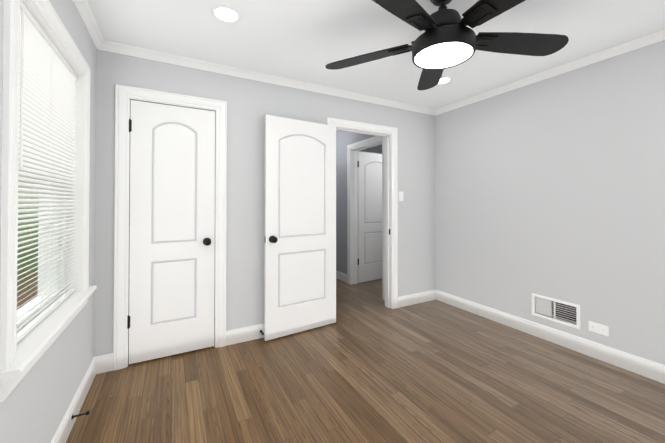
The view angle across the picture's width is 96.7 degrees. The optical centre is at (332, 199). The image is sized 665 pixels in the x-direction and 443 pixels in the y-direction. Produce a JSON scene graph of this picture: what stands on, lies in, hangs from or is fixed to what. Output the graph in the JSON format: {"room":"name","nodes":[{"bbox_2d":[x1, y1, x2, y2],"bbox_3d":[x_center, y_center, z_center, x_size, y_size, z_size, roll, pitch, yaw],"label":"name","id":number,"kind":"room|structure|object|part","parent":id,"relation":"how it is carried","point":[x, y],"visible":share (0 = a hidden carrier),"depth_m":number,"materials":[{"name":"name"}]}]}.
{"room":"empty bedroom","nodes":[
{"label":"empty bedroom","id":0,"kind":"room"},
{"bbox_2d":[0,0,96,442],"bbox_3d":[-1.626,0.049,1.748,0.200,2.440,5.870,0,-1,-28],"label":"wall","id":1,"kind":"structure","parent":0,"point":[34,405],"depth_m":1.50,"materials":[{"name":"grey paint"}]},
{"bbox_2d":[0,0,96,401],"bbox_3d":[-1.412,-0.099,1.417,0.258,1.539,1.122,0,-1,-28],"label":"window","id":2,"kind":"structure","parent":1,"relation":"in","point":[20,358],"depth_m":1.30,"materials":[{"name":"white wood"}]},
{"bbox_3d":[-1.444,-0.107,1.399,0.065,1.345,0.900,0,-1,-28],"label":"window sash","id":3,"kind":"part","parent":2,"relation":"part of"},
{"bbox_2d":[17,0,76,342],"bbox_3d":[-1.379,-0.109,1.435,0.042,1.337,0.888,0,-1,-28],"label":"window blind","id":4,"kind":"object","parent":2,"relation":"attached to","point":[47,86],"visible":0.81,"depth_m":1.39,"materials":[{"name":"white plastic"}]},
{"bbox_2d":[51,355,102,442],"bbox_3d":[-0.962,1.196,0.754,0.030,0.125,3.210,0,-1,-28],"label":"baseboard","id":5,"kind":"structure","parent":1,"relation":"attached to","point":[64,429],"depth_m":1.75,"materials":[{"name":"white wood"}]},
{"bbox_2d":[71,411,89,418],"bbox_3d":[-1.409,1.206,1.655,0.075,0.023,0.024,0,-1,-28],"label":"doorstop","id":6,"kind":"object","parent":5,"relation":"attached to","point":[86,413],"visible":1,"depth_m":1.65,"materials":[{"name":"black metal"}]},
{"bbox_2d":[73,0,104,50],"bbox_3d":[-0.947,-1.152,0.769,0.048,0.058,3.120,0,-1,-28],"label":"crown molding","id":7,"kind":"structure","parent":1,"relation":"attached to","point":[87,17],"depth_m":1.91,"materials":[{"name":"white wood"}]},
{"bbox_2d":[94,49,435,356],"bbox_3d":[0.297,0.065,3.343,4.700,2.440,0.120,0,-1,-28],"label":"wall","id":8,"kind":"structure","parent":0,"point":[251,104],"depth_m":2.69,"materials":[{"name":"grey paint"}]},
{"bbox_2d":[113,84,226,370],"bbox_3d":[-1.312,0.206,2.458,0.800,2.140,0.140,0,-1,-28],"label":"door frame","id":9,"kind":"structure","parent":8,"relation":"attached to","point":[125,96],"depth_m":2.27,"materials":[{"name":"white wood"}]},
{"bbox_2d":[127,100,214,363],"bbox_3d":[-1.288,0.247,2.399,0.630,2.032,0.102,0,-1,-28],"label":"closet door","id":10,"kind":"structure","parent":8,"relation":"in","point":[172,239],"depth_m":2.41,"materials":[{"name":"paint"}]},
{"bbox_2d":[226,323,263,345],"bbox_3d":[-0.496,1.217,2.825,0.995,0.125,0.014,0,-1,-28],"label":"baseboard","id":11,"kind":"structure","parent":8,"relation":"attached to","point":[248,333],"depth_m":2.66,"materials":[{"name":"white wood"}]},
{"bbox_2d":[96,40,436,115],"bbox_3d":[-0.191,-1.129,2.995,3.500,0.058,0.048,0,-1,-28],"label":"crown molding","id":12,"kind":"structure","parent":8,"relation":"attached to","point":[110,46],"depth_m":2.68,"materials":[{"name":"white wood"}]},
{"bbox_2d":[264,115,335,340],"bbox_3d":[-0.275,0.252,2.846,0.758,2.032,0.156,0,-1,-28],"label":"entry door","id":13,"kind":"structure","parent":8,"relation":"in","point":[300,237],"depth_m":2.84,"materials":[{"name":"paint"}]},
{"bbox_2d":[327,117,397,308],"bbox_3d":[0.325,0.215,3.357,0.945,2.140,0.160,0,-1,-28],"label":"door frame","id":14,"kind":"structure","parent":8,"relation":"attached to","point":[389,134],"depth_m":3.49,"materials":[{"name":"white wood"}]},
{"bbox_2d":[399,191,402,200],"bbox_3d":[0.828,-0.038,3.556,0.072,0.116,0.012,0,-1,-28],"label":"switch plate","id":15,"kind":"object","parent":8,"relation":"attached to","point":[400,196],"visible":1,"depth_m":3.55,"materials":[{"name":"white plastic"}]},
{"bbox_2d":[398,290,434,307],"bbox_3d":[1.048,1.226,3.662,0.625,0.125,0.014,0,-1,-28],"label":"baseboard","id":16,"kind":"structure","parent":8,"relation":"attached to","point":[421,297],"depth_m":3.65,"materials":[{"name":"white wood"}]},
{"bbox_2d":[336,131,373,273],"bbox_3d":[0.235,0.079,4.737,0.120,2.440,2.390,0,-1,-28],"label":"wall","id":17,"kind":"structure","parent":0,"point":[344,139],"depth_m":4.75,"materials":[{"name":"grey paint"}]},
{"bbox_2d":[336,270,346,282],"bbox_3d":[-0.078,1.241,5.160,0.014,0.125,1.325,0,-1,-28],"label":"baseboard","id":18,"kind":"structure","parent":17,"relation":"attached to","point":[341,276],"depth_m":4.74,"materials":[{"name":"white wood"}]},
{"bbox_2d":[347,136,384,300],"bbox_3d":[0.513,0.224,4.201,0.140,2.140,0.945,0,-1,-28],"label":"door frame","id":19,"kind":"structure","parent":17,"relation":"attached to","point":[353,149],"depth_m":4.52,"materials":[{"name":"white wood"}]},
{"bbox_2d":[357,151,381,282],"bbox_3d":[0.709,0.272,4.774,0.771,2.032,0.107,0,-1,-28],"label":"hall door","id":20,"kind":"structure","parent":17,"relation":"in","point":[369,165],"depth_m":4.70,"materials":[{"name":"paint"}]},
{"bbox_2d":[66,278,664,442],"bbox_3d":[0.440,1.330,2.856,4.900,0.100,5.870,0,-1,-28],"label":"floor","id":21,"kind":"structure","parent":0,"point":[368,366],"depth_m":1.97,"materials":[{"name":"brown wood"}]},
{"bbox_2d":[359,148,381,153],"bbox_3d":[-0.992,0.087,5.499,4.890,2.440,0.120,0,-1,-28],"label":"wall","id":22,"kind":"structure","parent":0,"point":[374,150],"depth_m":6.44,"materials":[{"name":"grey paint"}]},
{"bbox_2d":[87,0,664,148],"bbox_3d":[0.440,-1.210,2.882,4.900,0.100,5.870,0,-1,-28],"label":"ceiling","id":23,"kind":"structure","parent":0,"point":[307,41],"depth_m":2.09,"materials":[{"name":"white paint"}]},
{"bbox_2d":[211,4,241,23],"bbox_3d":[-0.669,-1.165,1.864,0.184,0.009,0.184,0,-1,-28],"label":"recessed light","id":24,"kind":"object","parent":23,"relation":"in","point":[224,13],"visible":1,"depth_m":1.85,"materials":[{"name":"white plastic"}]},
{"bbox_2d":[437,76,452,84],"bbox_3d":[1.069,-1.155,2.875,0.184,0.009,0.184,0,-1,-28],"label":"recessed light","id":25,"kind":"object","parent":23,"relation":"in","point":[445,79],"visible":0.56,"depth_m":2.86,"materials":[{"name":"white plastic"}]},
{"bbox_2d":[325,0,568,89],"bbox_3d":[0.638,-0.989,1.625,1.451,0.367,1.414,0,-1,-28],"label":"fan","id":26,"kind":"object","parent":23,"relation":"hanging from","point":[447,38],"visible":1,"depth_m":1.64,"materials":[{"name":"black metal"}]},
{"bbox_2d":[435,40,664,364],"bbox_3d":[2.190,0.055,2.390,0.120,2.440,3.360,0,-1,-28],"label":"wall","id":27,"kind":"structure","parent":0,"point":[553,187],"depth_m":2.55,"materials":[{"name":"grey paint"}]},
{"bbox_2d":[435,289,664,383],"bbox_3d":[2.095,1.213,2.412,0.014,0.125,3.210,0,-1,-28],"label":"baseboard","id":28,"kind":"structure","parent":27,"relation":"attached to","point":[650,369],"depth_m":2.54,"materials":[{"name":"white wood"}]},
{"bbox_2d":[437,29,664,114],"bbox_3d":[2.087,-1.135,2.415,0.048,0.058,3.120,0,-1,-28],"label":"crown molding","id":29,"kind":"structure","parent":27,"relation":"attached to","point":[658,36],"depth_m":2.54,"materials":[{"name":"white wood"}]},
{"bbox_2d":[532,293,580,329],"bbox_3d":[1.983,0.988,2.638,0.022,0.204,0.380,0,-1,-28],"label":"air vent","id":30,"kind":"object","parent":27,"relation":"in","point":[548,306],"visible":0.98,"depth_m":2.61,"materials":[{"name":"white plastic"}]},
{"bbox_2d":[588,321,608,336],"bbox_3d":[2.126,1.032,2.363,0.009,0.080,0.128,0,-1,-28],"label":"electrical outlet plate","id":31,"kind":"object","parent":27,"relation":"attached to","point":[598,328],"visible":1,"depth_m":2.36,"materials":[{"name":"white plastic"}]},
{"label":"outside","id":32,"kind":"structure","parent":0,"visible":0},
{"bbox_2d":[17,182,38,309],"bbox_3d":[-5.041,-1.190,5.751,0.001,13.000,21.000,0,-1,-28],"label":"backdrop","id":33,"kind":"structure","parent":32,"point":[22,291],"depth_m":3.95,"materials":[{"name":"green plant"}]}
]}

